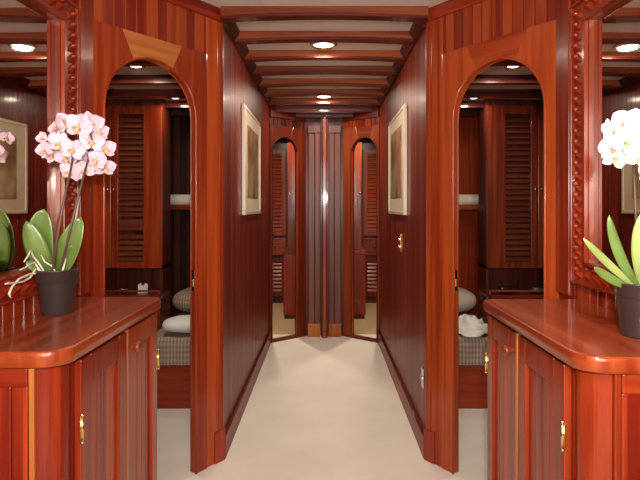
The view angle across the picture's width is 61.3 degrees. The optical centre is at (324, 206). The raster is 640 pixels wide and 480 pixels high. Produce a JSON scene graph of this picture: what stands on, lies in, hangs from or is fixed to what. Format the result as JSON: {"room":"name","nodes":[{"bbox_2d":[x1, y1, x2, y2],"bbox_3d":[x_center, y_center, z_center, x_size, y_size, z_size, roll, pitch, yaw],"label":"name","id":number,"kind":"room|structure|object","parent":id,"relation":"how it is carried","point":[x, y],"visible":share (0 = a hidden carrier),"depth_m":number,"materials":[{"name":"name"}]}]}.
{"room":"ship interior","nodes":[
{"label":"ship interior","id":0,"kind":"room"},
{"bbox_2d":[0,0,92,323],"bbox_3d":[-0.904,0.125,-0.037,0.162,2.030,3.925,0,0,0],"label":"wall","id":1,"kind":"structure","parent":0,"point":[11,311],"depth_m":1.85,"materials":[{"name":"brown wood"}]},
{"bbox_2d":[0,0,78,306],"bbox_3d":[-0.849,-0.209,1.250,0.069,0.924,1.116,0,0,0],"label":"wall mirror","id":2,"kind":"object","parent":1,"relation":"attached to","point":[39,39],"visible":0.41,"depth_m":1.57,"materials":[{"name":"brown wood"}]},
{"bbox_2d":[0,0,54,273],"bbox_3d":[-0.862,-0.207,1.202,0.006,0.769,1.009,0,0,1],"label":"mirror glass","id":3,"kind":"object","parent":2,"relation":"attached to","point":[27,29],"depth_m":1.53,"materials":[{"name":"silver mirror"}]},
{"bbox_2d":[106,60,189,115],"bbox_3d":[-1.202,-0.688,2.685,1.395,0.065,2.970,0,0,0],"label":"ceiling","id":4,"kind":"structure","parent":0,"point":[152,82],"depth_m":3.16,"materials":[{"name":"brown wood"}]},
{"bbox_2d":[127,66,144,68],"bbox_3d":[-0.930,-0.694,2.660,0.090,0.012,0.090,0,0,0],"label":"recessed light","id":5,"kind":"object","parent":4,"relation":"in","point":[132,67],"visible":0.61,"depth_m":2.67,"materials":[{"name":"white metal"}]},
{"bbox_2d":[93,0,205,52],"bbox_3d":[-0.691,-0.750,2.150,0.035,0.164,0.542,0,0,36],"label":"wall","id":6,"kind":"structure","parent":0,"point":[158,19],"depth_m":2.16,"materials":[{"name":"brown wood"}]},
{"bbox_2d":[90,20,206,473],"bbox_3d":[-0.684,0.236,2.145,0.040,1.808,0.542,0,0,36],"label":"door frame","id":7,"kind":"structure","parent":6,"relation":"in","point":[114,47],"depth_m":2.30,"materials":[{"name":"orange wood"}]},
{"bbox_2d":[163,0,223,22],"bbox_3d":[-0.660,-0.861,2.184,0.045,0.058,0.653,0,0,36],"label":"trim","id":8,"kind":"structure","parent":6,"relation":"attached to","point":[200,7],"depth_m":2.32,"materials":[{"name":"red wood"}]},
{"bbox_2d":[223,23,269,428],"bbox_3d":[-0.482,0.125,3.485,0.045,2.030,2.090,0,0,0],"label":"wall","id":9,"kind":"structure","parent":0,"point":[246,238],"depth_m":2.92,"materials":[{"name":"brown wood"}]},
{"bbox_2d":[206,17,224,466],"bbox_3d":[-0.498,0.154,2.411,0.052,1.972,0.106,0,0,36],"label":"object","id":10,"kind":"structure","parent":9,"relation":"attached to","point":[214,29],"depth_m":2.40,"materials":[{"name":"orange wood"}]},
{"bbox_2d":[225,330,270,457],"bbox_3d":[-0.452,1.083,3.490,0.017,0.114,2.080,0,0,0],"label":"baseboard","id":11,"kind":"structure","parent":9,"relation":"attached to","point":[237,414],"depth_m":3.02,"materials":[{"name":"brown wood"}]},
{"bbox_2d":[242,104,260,214],"bbox_3d":[-0.449,-0.265,3.360,0.022,0.620,0.720,0,0,0],"label":"framed picture","id":12,"kind":"object","parent":9,"relation":"attached to","point":[251,129],"visible":1,"depth_m":3.25,"materials":[{"name":"beige paper"}]},
{"bbox_2d":[247,125,257,198],"bbox_3d":[-0.445,-0.265,3.360,0.003,0.420,0.480,0,0,0],"label":"print","id":13,"kind":"object","parent":12,"relation":"attached to","point":[252,135],"depth_m":3.32},
{"bbox_2d":[270,106,305,128],"bbox_3d":[-0.322,-0.790,4.663,0.383,0.200,0.049,0,0,-41],"label":"wall","id":14,"kind":"structure","parent":0,"point":[279,119],"depth_m":4.63,"materials":[{"name":"brown wood"}]},
{"bbox_2d":[270,125,305,342],"bbox_3d":[-0.326,0.225,4.668,0.383,1.830,0.065,0,0,-41],"label":"door","id":15,"kind":"structure","parent":14,"relation":"in","point":[296,136],"depth_m":4.71,"materials":[{"name":"brown wood"}]},
{"bbox_2d":[157,303,486,479],"bbox_3d":[0.000,1.165,2.450,3.800,0.050,8.900,0,0,0],"label":"floor","id":16,"kind":"structure","parent":0,"point":[317,408],"depth_m":2.80,"materials":[{"name":"beige carpet"}]},
{"bbox_2d":[0,297,160,479],"bbox_3d":[-0.681,0.720,1.459,0.308,0.840,0.684,0,0,0],"label":"sideboard","id":17,"kind":"object","parent":16,"relation":"on","point":[78,389],"visible":0.99,"depth_m":1.29,"materials":[{"name":"brown wood"}]},
{"bbox_2d":[5,111,115,315],"bbox_3d":[-0.740,0.013,1.509,0.292,0.574,0.173,0,0,-38],"label":"potted orchid","id":18,"kind":"object","parent":17,"relation":"on","point":[56,279],"visible":1,"depth_m":1.50,"materials":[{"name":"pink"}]},
{"bbox_2d":[0,297,160,367],"bbox_3d":[-0.688,0.318,1.459,0.293,0.035,0.684,0,0,0],"label":"countertop","id":19,"kind":"structure","parent":17,"relation":"on","point":[34,339],"depth_m":1.33,"materials":[{"name":"brown wood"}]},
{"bbox_2d":[105,99,170,330],"bbox_3d":[-1.411,0.221,3.532,0.819,1.838,0.276,0,0,0],"label":"wardrobe","id":20,"kind":"object","parent":16,"relation":"on","point":[137,192],"visible":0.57,"depth_m":3.49,"materials":[{"name":"brown wood"}]},
{"bbox_2d":[138,283,147,292],"bbox_3d":[-1.183,0.528,3.520,0.060,0.062,0.024,0,0,-11],"label":"folded card","id":21,"kind":"object","parent":20,"relation":"on","point":[140,286],"visible":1,"depth_m":3.51,"materials":[{"name":"white paper"}]},
{"bbox_2d":[157,312,189,408],"bbox_3d":[-0.771,0.934,3.572,0.518,0.411,1.076,0,0,0],"label":"berth","id":22,"kind":"object","parent":16,"relation":"on","point":[173,375],"visible":0.16,"depth_m":3.05,"materials":[{"name":"brown wood"}]},
{"bbox_2d":[157,312,189,364],"bbox_3d":[-0.772,0.809,3.561,0.512,0.161,1.054,0,0,0],"label":"bedspread","id":23,"kind":"object","parent":22,"relation":"on","point":[174,347],"depth_m":3.04,"materials":[{"name":"beige fabric"}]},
{"bbox_2d":[162,315,189,332],"bbox_3d":[-0.785,0.678,3.140,0.300,0.091,0.200,0,0,-9],"label":"cushion","id":24,"kind":"object","parent":22,"relation":"on","point":[181,323],"visible":0.56,"depth_m":3.05,"materials":[{"name":"white fabric"}]},
{"bbox_2d":[173,287,189,312],"bbox_3d":[-0.775,0.632,3.700,0.500,0.180,0.380,0,0,0],"label":"pillow","id":25,"kind":"object","parent":22,"relation":"on","point":[181,300],"visible":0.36,"depth_m":3.56,"materials":[{"name":"beige fabric"}]},
{"bbox_2d":[273,143,286,302],"bbox_3d":[-0.520,0.190,6.560,0.520,1.900,0.380,0,0,0],"label":"locker","id":26,"kind":"object","parent":16,"relation":"on","point":[279,149],"visible":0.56,"depth_m":6.40,"materials":[{"name":"brown wood"}]},
{"bbox_2d":[283,143,294,318],"bbox_3d":[-0.355,0.240,5.740,0.130,1.800,0.520,0,0,0],"label":"tall cabinet","id":27,"kind":"object","parent":16,"relation":"on","point":[289,251],"visible":0.62,"depth_m":5.52,"materials":[{"name":"red wood"}]},
{"bbox_2d":[354,143,365,318],"bbox_3d":[0.355,0.240,5.740,0.130,1.800,0.520,0,0,0],"label":"tall cabinet","id":28,"kind":"object","parent":16,"relation":"on","point":[359,251],"visible":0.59,"depth_m":5.52,"materials":[{"name":"red wood"}]},
{"bbox_2d":[362,143,375,302],"bbox_3d":[0.520,0.190,6.560,0.520,1.900,0.380,0,0,0],"label":"locker","id":29,"kind":"object","parent":16,"relation":"on","point":[368,149],"visible":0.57,"depth_m":6.40,"materials":[{"name":"brown wood"}]},
{"bbox_2d":[459,312,486,408],"bbox_3d":[0.771,0.934,3.572,0.518,0.411,1.076,0,0,0],"label":"berth","id":30,"kind":"object","parent":16,"relation":"on","point":[472,375],"visible":0.09,"depth_m":3.05,"materials":[{"name":"brown wood"}]},
{"bbox_2d":[459,287,475,312],"bbox_3d":[0.775,0.632,3.700,0.500,0.180,0.380,0,0,0],"label":"pillow","id":31,"kind":"object","parent":30,"relation":"on","point":[467,300],"visible":0.27,"depth_m":3.56,"materials":[{"name":"beige fabric"}]},
{"bbox_2d":[459,314,486,336],"bbox_3d":[0.844,0.683,3.187,0.296,0.093,0.289,0,0,44],"label":"folded clothing","id":32,"kind":"object","parent":30,"relation":"on","point":[469,326],"visible":0.67,"depth_m":3.08,"materials":[{"name":"white fabric"}]},
{"bbox_2d":[459,312,486,364],"bbox_3d":[0.772,0.809,3.561,0.512,0.161,1.054,0,0,0],"label":"bedspread","id":33,"kind":"object","parent":30,"relation":"on","point":[471,349],"depth_m":3.04,"materials":[{"name":"beige fabric"}]},
{"bbox_2d":[478,99,543,322],"bbox_3d":[1.411,0.221,3.532,0.819,1.838,0.276,0,0,0],"label":"wardrobe","id":34,"kind":"object","parent":16,"relation":"on","point":[511,132],"visible":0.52,"depth_m":3.49,"materials":[{"name":"brown wood"}]},
{"bbox_2d":[498,286,518,293],"bbox_3d":[1.190,0.533,3.500,0.150,0.049,0.070,0,0,-17],"label":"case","id":35,"kind":"object","parent":34,"relation":"on","point":[500,287],"visible":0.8,"depth_m":3.47,"materials":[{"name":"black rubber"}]},
{"bbox_2d":[528,285,543,292],"bbox_3d":[1.400,0.533,3.500,0.150,0.049,0.070,0,0,11],"label":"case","id":36,"kind":"object","parent":34,"relation":"on","point":[536,287],"visible":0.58,"depth_m":3.48,"materials":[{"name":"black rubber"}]},
{"bbox_2d":[484,299,639,479],"bbox_3d":[0.666,0.720,1.420,0.337,0.840,0.684,0,0,0],"label":"sideboard","id":37,"kind":"object","parent":16,"relation":"on","point":[563,380],"visible":1,"depth_m":1.29,"materials":[{"name":"brown wood"}]},
{"bbox_2d":[484,299,639,373],"bbox_3d":[0.674,0.318,1.420,0.320,0.035,0.684,0,0,0],"label":"countertop","id":38,"kind":"structure","parent":37,"relation":"on","point":[586,336],"depth_m":1.32,"materials":[{"name":"brown wood"}]},
{"bbox_2d":[583,108,639,338],"bbox_3d":[0.697,0.038,1.231,0.218,0.524,0.119,0,0,-35],"label":"potted orchid","id":39,"kind":"object","parent":37,"relation":"on","point":[624,140],"visible":1,"depth_m":1.23,"materials":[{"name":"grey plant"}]},
{"bbox_2d":[201,0,447,117],"bbox_3d":[0.000,-0.848,1.430,1.900,0.145,6.860,0,0,0],"label":"ceiling","id":40,"kind":"structure","parent":0,"point":[374,39],"depth_m":2.98,"materials":[{"name":"brown wood"}]},
{"bbox_2d":[310,43,336,49],"bbox_3d":[-0.005,-0.881,2.930,0.150,0.018,0.150,0,0,0],"label":"recessed light","id":41,"kind":"object","parent":40,"relation":"in","point":[323,46],"visible":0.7,"depth_m":2.93,"materials":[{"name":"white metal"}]},
{"bbox_2d":[314,43,332,47],"bbox_3d":[-0.005,-0.877,2.930,0.110,0.008,0.110,0,0,0],"label":"diffuser","id":42,"kind":"object","parent":41,"relation":"attached to","point":[316,45],"depth_m":2.92,"materials":[{"name":"beige"}]},
{"bbox_2d":[314,96,332,98],"bbox_3d":[-0.005,-0.881,4.300,0.150,0.018,0.150,0,0,0],"label":"recessed light","id":43,"kind":"object","parent":40,"relation":"in","point":[318,97],"visible":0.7,"depth_m":4.31,"materials":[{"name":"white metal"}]},
{"bbox_2d":[305,118,343,337],"bbox_3d":[0.000,0.125,4.755,0.350,2.030,0.130,0,0,0],"label":"wall","id":44,"kind":"structure","parent":0,"point":[324,136],"depth_m":4.75,"materials":[{"name":"brown wood"}]},
{"bbox_2d":[170,116,478,318],"bbox_3d":[0.000,0.220,4.145,3.800,1.840,0.050,0,0,0],"label":"wall","id":45,"kind":"structure","parent":0,"point":[179,125],"depth_m":4.12,"materials":[{"name":"brown wood"}]},
{"bbox_2d":[170,205,189,209],"bbox_3d":[-0.930,0.001,4.022,0.840,0.038,0.194,0,0,0],"label":"wall shelf","id":46,"kind":"object","parent":45,"relation":"attached to","point":[172,207],"visible":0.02,"depth_m":3.92,"materials":[{"name":"brown wood"}]},
{"bbox_2d":[170,194,189,204],"bbox_3d":[-1.060,-0.050,4.020,0.200,0.088,0.088,0,0,0],"label":"rolled towel","id":47,"kind":"object","parent":46,"relation":"on","point":[175,199],"visible":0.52,"depth_m":3.98,"materials":[{"name":"beige fabric"}]},
{"bbox_2d":[459,205,478,209],"bbox_3d":[0.930,0.001,4.022,0.840,0.038,0.194,0,0,0],"label":"wall shelf","id":48,"kind":"object","parent":45,"relation":"attached to","point":[461,207],"visible":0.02,"depth_m":3.92,"materials":[{"name":"brown wood"}]},
{"bbox_2d":[459,194,478,204],"bbox_3d":[1.060,-0.050,4.020,0.200,0.088,0.088,0,0,0],"label":"rolled towel","id":49,"kind":"object","parent":48,"relation":"on","point":[464,199],"visible":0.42,"depth_m":3.98,"materials":[{"name":"beige fabric"}]},
{"bbox_2d":[275,138,373,142],"bbox_3d":[0.000,0.125,6.825,3.200,2.030,0.050,0,0,0],"label":"wall","id":50,"kind":"structure","parent":0,"point":[281,140],"depth_m":6.80,"materials":[{"name":"brown wood"}]},
{"bbox_2d":[343,106,378,128],"bbox_3d":[0.322,-0.790,4.663,0.383,0.200,0.049,0,0,41],"label":"wall","id":51,"kind":"structure","parent":0,"point":[359,119],"depth_m":4.63,"materials":[{"name":"brown wood"}]},
{"bbox_2d":[343,125,378,342],"bbox_3d":[0.326,0.225,4.668,0.383,1.830,0.065,0,0,41],"label":"door frame","id":52,"kind":"structure","parent":51,"relation":"in","point":[351,136],"depth_m":4.71,"materials":[{"name":"brown wood"}]},
{"bbox_2d":[379,23,425,428],"bbox_3d":[0.482,0.125,3.485,0.045,2.030,2.090,0,0,0],"label":"wall","id":53,"kind":"structure","parent":0,"point":[402,275],"depth_m":2.92,"materials":[{"name":"brown wood"}]},
{"bbox_2d":[388,104,406,214],"bbox_3d":[0.449,-0.265,3.360,0.022,0.620,0.720,0,0,0],"label":"framed picture","id":54,"kind":"object","parent":53,"relation":"attached to","point":[397,129],"visible":1,"depth_m":3.25,"materials":[{"name":"beige paper"}]},
{"bbox_2d":[391,125,401,198],"bbox_3d":[0.445,-0.265,3.360,0.003,0.420,0.480,0,0,0],"label":"print","id":55,"kind":"object","parent":54,"relation":"attached to","point":[396,135],"depth_m":3.32},
{"bbox_2d":[398,234,400,251],"bbox_3d":[0.451,0.215,3.250,0.019,0.110,0.044,0,0,0],"label":"light switch","id":56,"kind":"object","parent":53,"relation":"attached to","point":[399,238],"visible":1,"depth_m":3.24,"materials":[{"name":"gold metal"}]},
{"bbox_2d":[378,330,423,457],"bbox_3d":[0.452,1.083,3.490,0.017,0.114,2.080,0,0,0],"label":"baseboard","id":57,"kind":"structure","parent":53,"relation":"attached to","point":[411,414],"depth_m":3.02,"materials":[{"name":"brown wood"}]},
{"bbox_2d":[420,367,423,388],"bbox_3d":[0.454,0.795,2.510,0.012,0.090,0.044,0,0,0],"label":"wall socket","id":58,"kind":"object","parent":53,"relation":"attached to","point":[422,369],"visible":1,"depth_m":2.50,"materials":[{"name":"silver metal"}]},
{"bbox_2d":[424,17,442,466],"bbox_3d":[0.498,0.154,2.411,0.052,1.972,0.106,0,0,-36],"label":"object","id":59,"kind":"structure","parent":53,"relation":"attached to","point":[434,29],"depth_m":2.40,"materials":[{"name":"orange wood"}]},
{"bbox_2d":[443,0,555,52],"bbox_3d":[0.691,-0.750,2.150,0.035,0.164,0.542,0,0,-36],"label":"wall","id":60,"kind":"structure","parent":0,"point":[488,19],"depth_m":2.16,"materials":[{"name":"brown wood"}]},
{"bbox_2d":[425,0,485,22],"bbox_3d":[0.660,-0.861,2.184,0.045,0.058,0.653,0,0,-36],"label":"trim","id":61,"kind":"structure","parent":60,"relation":"attached to","point":[448,7],"depth_m":2.32,"materials":[{"name":"red wood"}]},
{"bbox_2d":[442,20,558,473],"bbox_3d":[0.684,0.236,2.145,0.040,1.808,0.542,0,0,-36],"label":"door frame","id":62,"kind":"structure","parent":60,"relation":"in","point":[534,47],"depth_m":2.30,"materials":[{"name":"orange wood"}]},
{"bbox_2d":[459,60,542,115],"bbox_3d":[1.202,-0.688,2.685,1.395,0.065,2.970,0,0,0],"label":"ceiling","id":63,"kind":"structure","parent":0,"point":[495,82],"depth_m":3.16,"materials":[{"name":"brown wood"}]},
{"bbox_2d":[504,66,521,68],"bbox_3d":[0.930,-0.694,2.660,0.090,0.012,0.090,0,0,0],"label":"recessed light","id":64,"kind":"object","parent":63,"relation":"in","point":[506,67],"visible":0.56,"depth_m":2.67,"materials":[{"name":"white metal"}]},
{"bbox_2d":[556,0,616,311],"bbox_3d":[0.904,0.125,-0.037,0.162,2.030,3.925,0,0,0],"label":"wall","id":65,"kind":"structure","parent":0,"point":[567,290],"depth_m":1.85,"materials":[{"name":"brown wood"}]},
{"bbox_2d":[570,0,639,296],"bbox_3d":[0.849,-0.209,1.250,0.069,0.924,1.116,0,0,0],"label":"wall mirror","id":66,"kind":"object","parent":65,"relation":"attached to","point":[604,34],"visible":0.91,"depth_m":1.67,"materials":[{"name":"brown wood"}]},
{"bbox_2d":[594,0,639,270],"bbox_3d":[0.862,-0.207,1.202,0.006,0.769,1.009,0,0,-1],"label":"mirror glass","id":67,"kind":"object","parent":66,"relation":"attached to","point":[617,26],"depth_m":1.58,"materials":[{"name":"silver mirror"}]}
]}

